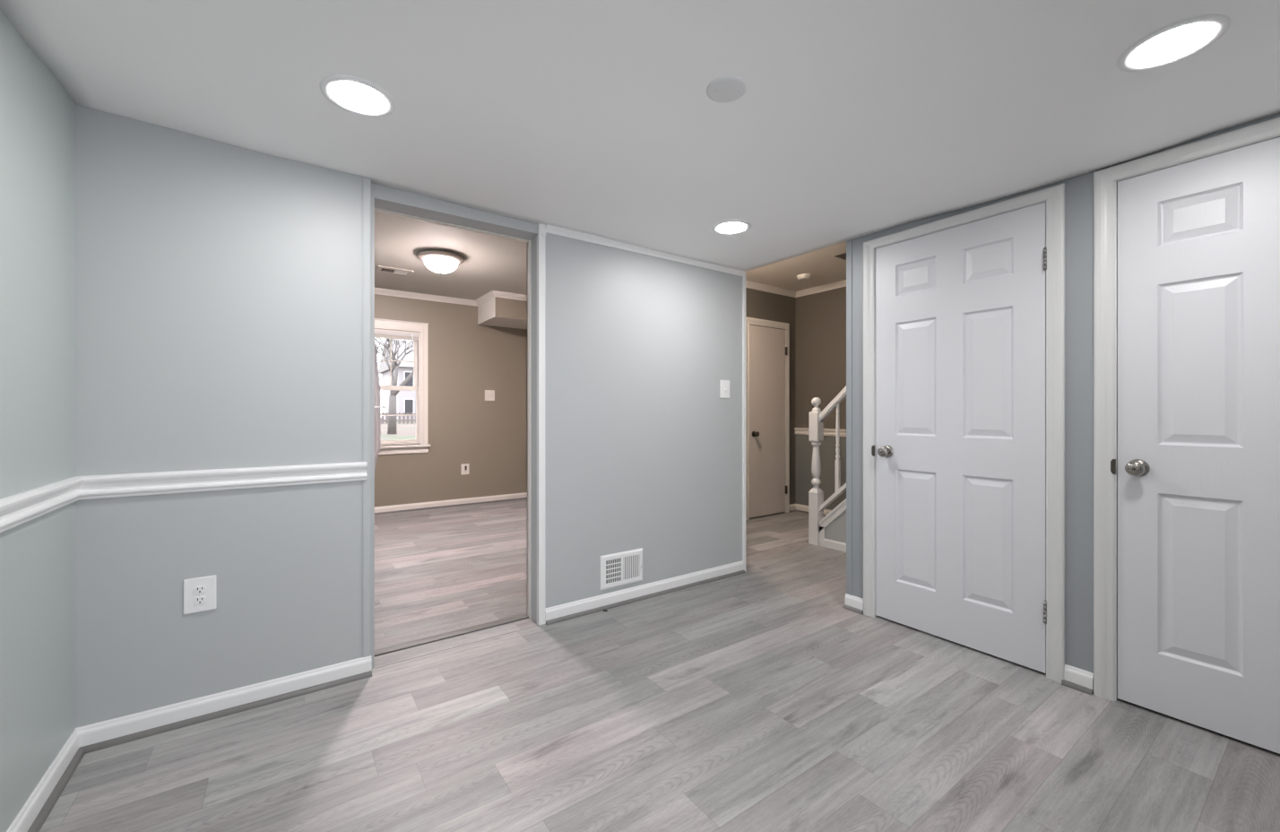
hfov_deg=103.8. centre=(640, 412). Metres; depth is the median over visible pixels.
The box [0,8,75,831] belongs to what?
wall
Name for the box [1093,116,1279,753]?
door
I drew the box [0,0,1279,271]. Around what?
ceiling
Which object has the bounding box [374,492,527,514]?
baseboard
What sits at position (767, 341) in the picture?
door
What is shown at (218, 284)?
wall
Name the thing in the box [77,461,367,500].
chair rail
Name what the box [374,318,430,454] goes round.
window
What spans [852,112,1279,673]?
wall
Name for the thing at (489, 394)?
light switch
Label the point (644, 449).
wall
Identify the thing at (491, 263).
ceiling
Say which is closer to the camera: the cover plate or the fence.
the cover plate
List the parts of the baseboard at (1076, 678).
shoe moulding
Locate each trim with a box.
[361,176,370,657]
[374,207,530,617]
[536,223,545,625]
[742,271,745,571]
[846,239,852,595]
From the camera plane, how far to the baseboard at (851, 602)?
2.86 m
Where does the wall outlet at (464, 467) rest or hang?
attached to the wall at (466, 358)
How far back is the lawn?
19.71 m
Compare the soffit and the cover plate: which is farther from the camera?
the soffit
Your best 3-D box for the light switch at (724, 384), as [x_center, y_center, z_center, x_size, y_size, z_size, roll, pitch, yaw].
[0.588,-0.160,3.446,0.090,0.123,0.020,0,0,-35]
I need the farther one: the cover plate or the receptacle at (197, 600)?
the receptacle at (197, 600)
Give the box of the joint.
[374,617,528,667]
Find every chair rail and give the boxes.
[0,475,83,533]
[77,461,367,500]
[794,427,846,436]
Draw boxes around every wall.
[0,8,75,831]
[75,104,374,727]
[374,183,742,622]
[374,294,527,507]
[745,287,795,504]
[795,286,846,510]
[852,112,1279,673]
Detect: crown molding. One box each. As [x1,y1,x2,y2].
[374,287,527,306]
[545,224,744,276]
[745,279,846,297]
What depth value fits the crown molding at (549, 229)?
2.99 m
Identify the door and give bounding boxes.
[745,316,789,519]
[863,182,1064,683]
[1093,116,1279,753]
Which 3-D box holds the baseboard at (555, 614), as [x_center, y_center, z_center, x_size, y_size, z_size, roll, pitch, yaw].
[0.117,1.089,3.109,1.509,0.080,0.028,0,0,-35]
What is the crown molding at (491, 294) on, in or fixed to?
attached to the soffit
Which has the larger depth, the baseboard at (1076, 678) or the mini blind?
the mini blind
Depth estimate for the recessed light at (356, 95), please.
1.56 m
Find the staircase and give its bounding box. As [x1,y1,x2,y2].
[808,385,846,552]
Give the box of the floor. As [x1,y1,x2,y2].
[39,498,1279,831]
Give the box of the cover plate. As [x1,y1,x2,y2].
[706,75,747,102]
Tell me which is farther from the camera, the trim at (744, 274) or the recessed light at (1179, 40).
the trim at (744, 274)
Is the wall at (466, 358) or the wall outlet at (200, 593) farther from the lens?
the wall at (466, 358)
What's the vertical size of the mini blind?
0.074 m
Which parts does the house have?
pane, pane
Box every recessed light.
[320,74,396,117]
[711,219,751,234]
[1116,13,1230,71]
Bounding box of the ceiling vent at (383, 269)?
[374,265,414,276]
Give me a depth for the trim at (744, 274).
3.55 m
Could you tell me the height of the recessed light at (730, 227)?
0.012 m
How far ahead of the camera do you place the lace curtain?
5.49 m
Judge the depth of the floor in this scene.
1.77 m
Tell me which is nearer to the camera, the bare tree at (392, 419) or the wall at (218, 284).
the wall at (218, 284)
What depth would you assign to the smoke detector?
4.99 m
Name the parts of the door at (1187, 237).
strike plate, knob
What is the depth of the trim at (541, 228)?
2.67 m
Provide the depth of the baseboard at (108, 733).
1.86 m
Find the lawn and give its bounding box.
[380,417,415,440]
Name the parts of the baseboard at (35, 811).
shoe moulding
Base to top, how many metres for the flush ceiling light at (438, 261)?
0.163 m
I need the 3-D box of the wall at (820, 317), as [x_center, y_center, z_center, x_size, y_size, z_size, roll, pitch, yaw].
[2.988,-0.181,4.171,0.120,2.620,4.220,0,0,-35]
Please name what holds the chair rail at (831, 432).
attached to the wall at (820, 317)
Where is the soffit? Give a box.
[477,296,527,328]
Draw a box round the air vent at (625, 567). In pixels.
[600,547,642,590]
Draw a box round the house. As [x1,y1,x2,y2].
[378,338,415,419]
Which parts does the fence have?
rail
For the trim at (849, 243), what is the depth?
2.89 m
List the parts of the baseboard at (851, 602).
shoe moulding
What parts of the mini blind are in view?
head rail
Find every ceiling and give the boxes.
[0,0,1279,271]
[374,211,846,300]
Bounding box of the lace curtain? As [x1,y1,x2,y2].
[374,341,385,472]
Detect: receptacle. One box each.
[193,585,206,593]
[193,596,206,604]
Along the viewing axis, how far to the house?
39.03 m
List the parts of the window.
sash, sash, sill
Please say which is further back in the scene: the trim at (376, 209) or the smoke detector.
the smoke detector
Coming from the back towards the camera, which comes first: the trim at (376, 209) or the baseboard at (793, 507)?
the baseboard at (793, 507)
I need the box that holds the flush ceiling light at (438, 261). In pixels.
[416,250,464,274]
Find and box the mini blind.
[374,330,418,340]
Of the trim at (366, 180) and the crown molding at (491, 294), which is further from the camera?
the crown molding at (491, 294)
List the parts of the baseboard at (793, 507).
shoe moulding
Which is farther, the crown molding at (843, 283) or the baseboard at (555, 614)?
the crown molding at (843, 283)
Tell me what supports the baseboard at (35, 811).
attached to the wall at (38, 114)
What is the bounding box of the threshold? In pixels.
[374,613,528,655]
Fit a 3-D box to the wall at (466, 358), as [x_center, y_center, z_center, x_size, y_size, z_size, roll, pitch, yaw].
[-3.420,-0.120,5.309,5.120,2.498,0.140,0,0,-35]
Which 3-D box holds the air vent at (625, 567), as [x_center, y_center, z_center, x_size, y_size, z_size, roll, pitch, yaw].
[-0.102,0.923,2.963,0.297,0.196,0.016,0,0,-35]
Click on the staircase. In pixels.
(829, 531)
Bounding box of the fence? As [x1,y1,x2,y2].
[380,412,415,423]
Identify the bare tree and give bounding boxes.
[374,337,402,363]
[374,337,413,433]
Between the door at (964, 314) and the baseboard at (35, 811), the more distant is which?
the door at (964, 314)
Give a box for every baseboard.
[6,727,85,831]
[76,655,371,753]
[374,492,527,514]
[544,560,745,624]
[789,503,831,516]
[843,593,863,614]
[1061,664,1093,695]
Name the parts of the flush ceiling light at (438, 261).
lamp shade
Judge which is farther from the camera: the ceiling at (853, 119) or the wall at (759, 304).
the wall at (759, 304)
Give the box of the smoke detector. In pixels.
[796,273,812,280]
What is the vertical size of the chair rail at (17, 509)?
0.078 m
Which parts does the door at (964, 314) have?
strike plate, knob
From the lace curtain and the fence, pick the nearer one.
the lace curtain
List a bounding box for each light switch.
[484,389,494,400]
[719,380,729,397]
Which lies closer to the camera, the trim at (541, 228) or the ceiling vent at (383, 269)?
the trim at (541, 228)
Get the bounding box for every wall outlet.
[183,574,216,614]
[461,463,468,474]
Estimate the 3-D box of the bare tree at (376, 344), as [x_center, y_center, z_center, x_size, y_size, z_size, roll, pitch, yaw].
[-15.733,-2.434,30.086,4.186,6.531,2.705,0,0,40]

